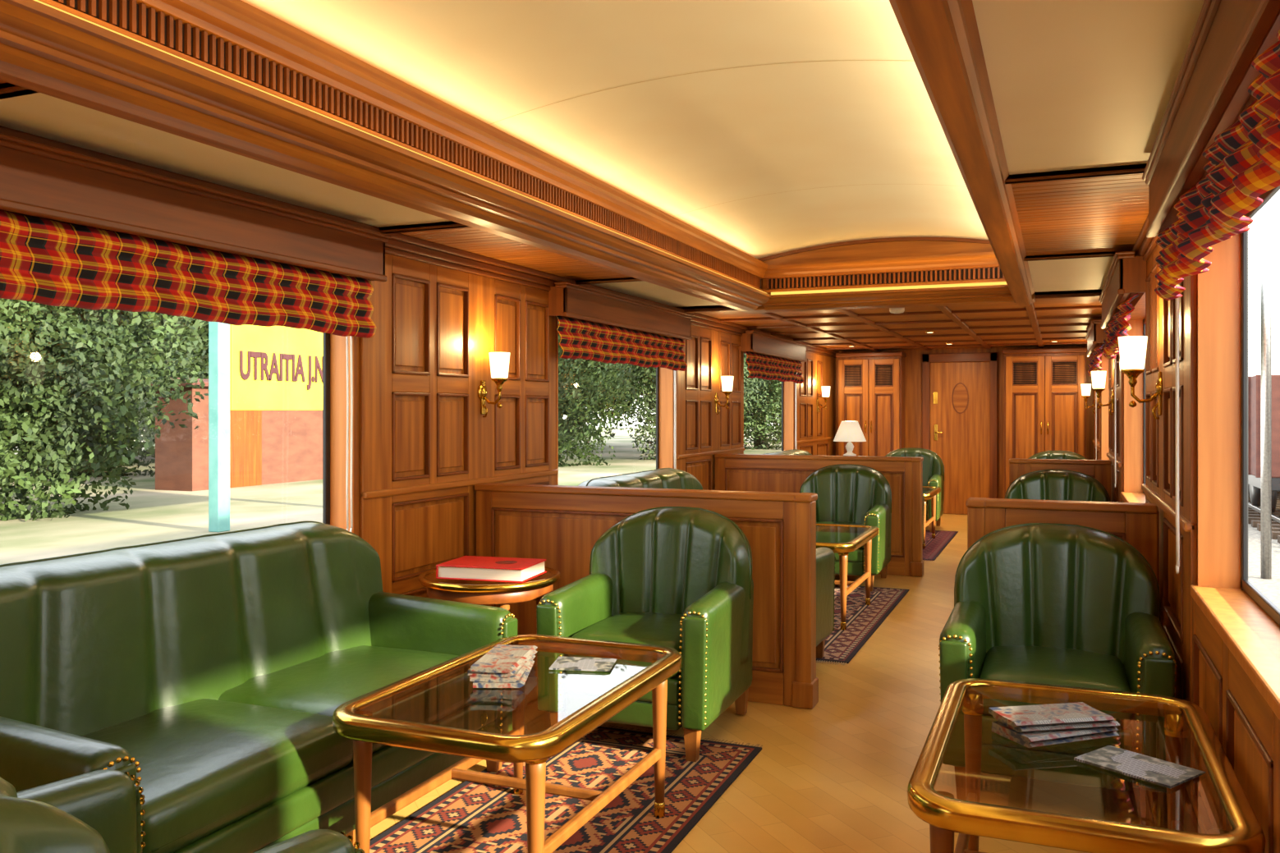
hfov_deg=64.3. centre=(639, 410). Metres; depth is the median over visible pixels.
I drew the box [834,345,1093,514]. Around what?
wall
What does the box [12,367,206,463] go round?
tree
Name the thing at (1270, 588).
ground
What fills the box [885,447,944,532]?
armchair
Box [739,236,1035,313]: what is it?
ceiling beam
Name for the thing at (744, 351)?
window
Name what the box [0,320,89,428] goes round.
tree
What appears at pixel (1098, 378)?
wall sconce
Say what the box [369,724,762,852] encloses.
patterned rug
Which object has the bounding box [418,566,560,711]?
round side table
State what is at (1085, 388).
wall sconce
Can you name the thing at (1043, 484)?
armchair
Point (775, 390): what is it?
tree
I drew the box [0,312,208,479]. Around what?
tree
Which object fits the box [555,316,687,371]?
blind
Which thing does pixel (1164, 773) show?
magazine
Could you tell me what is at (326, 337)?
window
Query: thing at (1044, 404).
wardrobe
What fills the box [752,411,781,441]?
tree
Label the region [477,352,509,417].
wall sconce
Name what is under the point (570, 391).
tree
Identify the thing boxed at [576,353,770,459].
tree
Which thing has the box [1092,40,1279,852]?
wall
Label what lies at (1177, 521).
blind cord
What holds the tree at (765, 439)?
on the ground at (153, 516)
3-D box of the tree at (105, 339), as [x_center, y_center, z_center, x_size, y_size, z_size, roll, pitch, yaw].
[-8.000,-1.574,12.327,4.720,5.841,6.948,0,0,36]
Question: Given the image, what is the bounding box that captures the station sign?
[208,321,322,532]
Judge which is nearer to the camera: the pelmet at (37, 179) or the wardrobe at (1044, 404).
the pelmet at (37, 179)
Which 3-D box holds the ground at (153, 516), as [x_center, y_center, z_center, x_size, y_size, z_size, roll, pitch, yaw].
[-21.548,1.340,30.514,56.900,0.100,100.000,0,0,22]
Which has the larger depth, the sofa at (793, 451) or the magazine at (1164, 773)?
the sofa at (793, 451)
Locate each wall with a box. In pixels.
[0,125,839,598]
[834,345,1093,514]
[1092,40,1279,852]
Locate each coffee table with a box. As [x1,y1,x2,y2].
[332,634,682,852]
[816,523,878,630]
[907,678,1265,852]
[922,486,940,548]
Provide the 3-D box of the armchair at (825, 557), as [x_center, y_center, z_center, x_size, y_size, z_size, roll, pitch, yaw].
[0.544,0.836,5.007,0.691,0.850,0.763,0,0,22]
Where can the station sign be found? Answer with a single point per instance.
(251, 367)
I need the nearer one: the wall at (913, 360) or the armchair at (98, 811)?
the armchair at (98, 811)
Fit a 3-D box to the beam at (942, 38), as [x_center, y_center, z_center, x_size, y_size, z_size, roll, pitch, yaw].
[0.615,-0.964,2.050,0.125,0.533,10.260,0,0,22]
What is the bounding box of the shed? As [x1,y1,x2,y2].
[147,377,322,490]
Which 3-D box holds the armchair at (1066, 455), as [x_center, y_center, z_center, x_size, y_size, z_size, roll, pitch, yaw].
[4.262,0.845,10.394,0.691,0.850,0.763,0,0,22]
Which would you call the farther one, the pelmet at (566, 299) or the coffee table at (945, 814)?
the pelmet at (566, 299)
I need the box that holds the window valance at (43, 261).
[0,210,376,338]
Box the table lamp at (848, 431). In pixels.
[833,421,866,456]
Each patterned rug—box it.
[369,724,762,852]
[816,584,909,665]
[922,529,958,560]
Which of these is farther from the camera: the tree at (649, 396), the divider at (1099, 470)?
the tree at (649, 396)
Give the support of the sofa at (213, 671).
on the floor
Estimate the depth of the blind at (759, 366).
9.94 m
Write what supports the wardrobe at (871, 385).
on the floor
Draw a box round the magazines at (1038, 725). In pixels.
[988,701,1120,747]
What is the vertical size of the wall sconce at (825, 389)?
0.320 m
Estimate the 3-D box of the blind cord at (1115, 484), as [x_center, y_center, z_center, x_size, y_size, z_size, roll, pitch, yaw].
[3.048,-0.007,6.526,0.010,1.006,0.038,0,0,22]
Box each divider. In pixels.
[474,482,818,709]
[714,454,923,577]
[965,497,1157,580]
[1008,458,1111,501]
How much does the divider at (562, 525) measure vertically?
0.911 m
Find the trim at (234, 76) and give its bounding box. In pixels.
[0,0,770,311]
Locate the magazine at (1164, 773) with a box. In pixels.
[1073,745,1206,789]
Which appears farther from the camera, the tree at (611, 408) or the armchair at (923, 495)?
the tree at (611, 408)
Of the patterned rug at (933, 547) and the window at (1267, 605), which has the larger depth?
the patterned rug at (933, 547)
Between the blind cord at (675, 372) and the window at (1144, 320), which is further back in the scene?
the blind cord at (675, 372)
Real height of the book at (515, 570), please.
0.057 m
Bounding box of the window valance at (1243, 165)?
[1154,29,1279,300]
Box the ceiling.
[0,0,1204,351]
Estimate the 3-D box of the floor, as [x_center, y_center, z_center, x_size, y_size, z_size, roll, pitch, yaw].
[0.866,1.300,5.105,3.330,0.060,16.100,0,0,22]
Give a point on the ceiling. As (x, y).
(765, 128)
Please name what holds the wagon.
on the railway track
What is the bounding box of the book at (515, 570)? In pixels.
[435,555,546,582]
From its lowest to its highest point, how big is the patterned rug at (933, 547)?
0.007 m
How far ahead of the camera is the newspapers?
2.82 m
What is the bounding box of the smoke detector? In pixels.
[889,307,904,313]
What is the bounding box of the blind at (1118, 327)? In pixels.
[1101,293,1138,359]
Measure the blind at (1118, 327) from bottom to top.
0.211 m
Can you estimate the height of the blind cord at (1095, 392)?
1.006 m
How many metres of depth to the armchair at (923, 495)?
8.60 m
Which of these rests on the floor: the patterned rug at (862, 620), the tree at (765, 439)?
the patterned rug at (862, 620)
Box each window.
[0,209,330,524]
[561,316,659,469]
[743,351,783,450]
[1142,317,1145,494]
[1240,185,1279,625]
[1260,197,1271,579]
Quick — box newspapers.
[467,643,537,688]
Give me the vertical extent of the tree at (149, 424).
12.168 m
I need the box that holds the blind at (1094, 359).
[1087,343,1105,376]
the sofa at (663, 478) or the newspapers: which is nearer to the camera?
the newspapers
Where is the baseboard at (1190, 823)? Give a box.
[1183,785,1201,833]
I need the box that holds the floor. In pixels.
[369,513,1185,852]
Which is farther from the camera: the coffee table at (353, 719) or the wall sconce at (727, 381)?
the wall sconce at (727, 381)
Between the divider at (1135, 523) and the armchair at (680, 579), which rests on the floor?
the divider at (1135, 523)
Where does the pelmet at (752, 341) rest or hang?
in the wall at (423, 442)
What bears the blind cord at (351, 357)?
hanging from the window valance at (43, 261)
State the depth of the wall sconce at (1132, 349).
3.91 m
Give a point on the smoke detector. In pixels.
(893, 310)
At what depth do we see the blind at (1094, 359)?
8.34 m
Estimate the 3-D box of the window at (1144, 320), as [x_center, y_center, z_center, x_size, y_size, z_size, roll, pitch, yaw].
[2.806,-0.025,5.517,0.016,1.090,1.876,0,0,22]
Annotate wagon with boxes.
[1247,374,1279,513]
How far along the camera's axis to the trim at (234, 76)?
2.90 m
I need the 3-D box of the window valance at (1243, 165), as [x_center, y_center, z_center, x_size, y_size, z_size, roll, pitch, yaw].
[1.180,-0.424,2.110,0.104,0.211,2.020,0,0,22]
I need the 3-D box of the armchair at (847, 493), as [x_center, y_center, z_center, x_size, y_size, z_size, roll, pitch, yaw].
[1.481,0.836,7.516,0.691,0.850,0.763,0,0,22]
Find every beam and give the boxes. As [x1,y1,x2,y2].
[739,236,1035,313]
[889,0,1034,306]
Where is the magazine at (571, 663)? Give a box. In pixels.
[549,656,616,671]
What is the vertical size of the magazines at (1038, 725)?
0.053 m
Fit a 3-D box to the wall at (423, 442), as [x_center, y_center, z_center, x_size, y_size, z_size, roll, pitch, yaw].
[-0.589,0.020,5.651,0.185,2.500,16.000,0,0,22]
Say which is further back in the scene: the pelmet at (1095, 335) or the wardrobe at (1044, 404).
the wardrobe at (1044, 404)
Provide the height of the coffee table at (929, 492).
0.505 m
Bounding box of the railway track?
[1247,483,1279,543]
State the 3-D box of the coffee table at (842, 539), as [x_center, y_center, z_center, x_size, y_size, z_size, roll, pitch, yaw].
[1.093,1.008,6.326,0.640,0.505,1.030,0,0,22]
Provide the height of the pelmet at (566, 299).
0.191 m
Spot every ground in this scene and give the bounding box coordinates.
[0,427,781,564]
[1247,523,1279,608]
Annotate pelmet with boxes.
[0,133,391,281]
[548,281,693,339]
[740,330,807,362]
[1085,319,1107,357]
[1098,251,1146,328]
[1142,0,1279,237]
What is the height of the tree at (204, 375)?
8.274 m
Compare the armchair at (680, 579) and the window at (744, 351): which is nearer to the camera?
the armchair at (680, 579)
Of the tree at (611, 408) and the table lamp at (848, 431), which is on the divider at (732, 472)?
the table lamp at (848, 431)
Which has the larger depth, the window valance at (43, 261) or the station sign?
the station sign
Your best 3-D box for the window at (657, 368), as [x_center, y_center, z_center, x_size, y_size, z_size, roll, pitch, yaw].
[-0.221,-0.025,6.765,0.016,1.090,1.876,0,0,22]
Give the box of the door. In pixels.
[922,352,997,514]
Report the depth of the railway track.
21.69 m
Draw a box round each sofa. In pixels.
[0,520,517,852]
[578,467,702,490]
[763,449,812,454]
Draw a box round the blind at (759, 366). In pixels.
[744,351,804,383]
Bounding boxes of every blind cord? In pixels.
[346,335,353,532]
[674,370,676,468]
[795,383,796,449]
[1095,392,1096,459]
[1114,353,1116,487]
[1175,284,1179,573]
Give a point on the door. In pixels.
(960, 390)
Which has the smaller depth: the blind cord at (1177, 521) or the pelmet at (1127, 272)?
the blind cord at (1177, 521)
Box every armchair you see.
[0,769,364,852]
[536,506,753,761]
[799,463,891,591]
[816,547,835,658]
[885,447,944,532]
[922,495,924,543]
[938,523,1176,826]
[1004,469,1110,501]
[1028,450,1087,459]
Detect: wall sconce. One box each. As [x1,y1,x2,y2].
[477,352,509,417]
[714,376,733,414]
[816,385,830,413]
[1080,384,1095,413]
[1091,371,1114,415]
[1118,335,1162,419]
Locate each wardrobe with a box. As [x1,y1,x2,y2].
[835,351,906,456]
[1002,347,1087,498]
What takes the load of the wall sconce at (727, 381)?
attached to the wall at (423, 442)
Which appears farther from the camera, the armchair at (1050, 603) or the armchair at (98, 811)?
the armchair at (1050, 603)
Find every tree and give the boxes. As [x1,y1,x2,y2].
[0,298,208,521]
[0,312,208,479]
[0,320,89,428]
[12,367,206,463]
[105,325,208,448]
[128,424,155,455]
[558,322,656,467]
[558,389,645,440]
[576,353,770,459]
[624,354,781,450]
[743,377,781,449]
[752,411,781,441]
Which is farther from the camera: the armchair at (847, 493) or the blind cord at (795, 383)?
the blind cord at (795, 383)
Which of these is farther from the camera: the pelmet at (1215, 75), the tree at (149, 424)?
the tree at (149, 424)

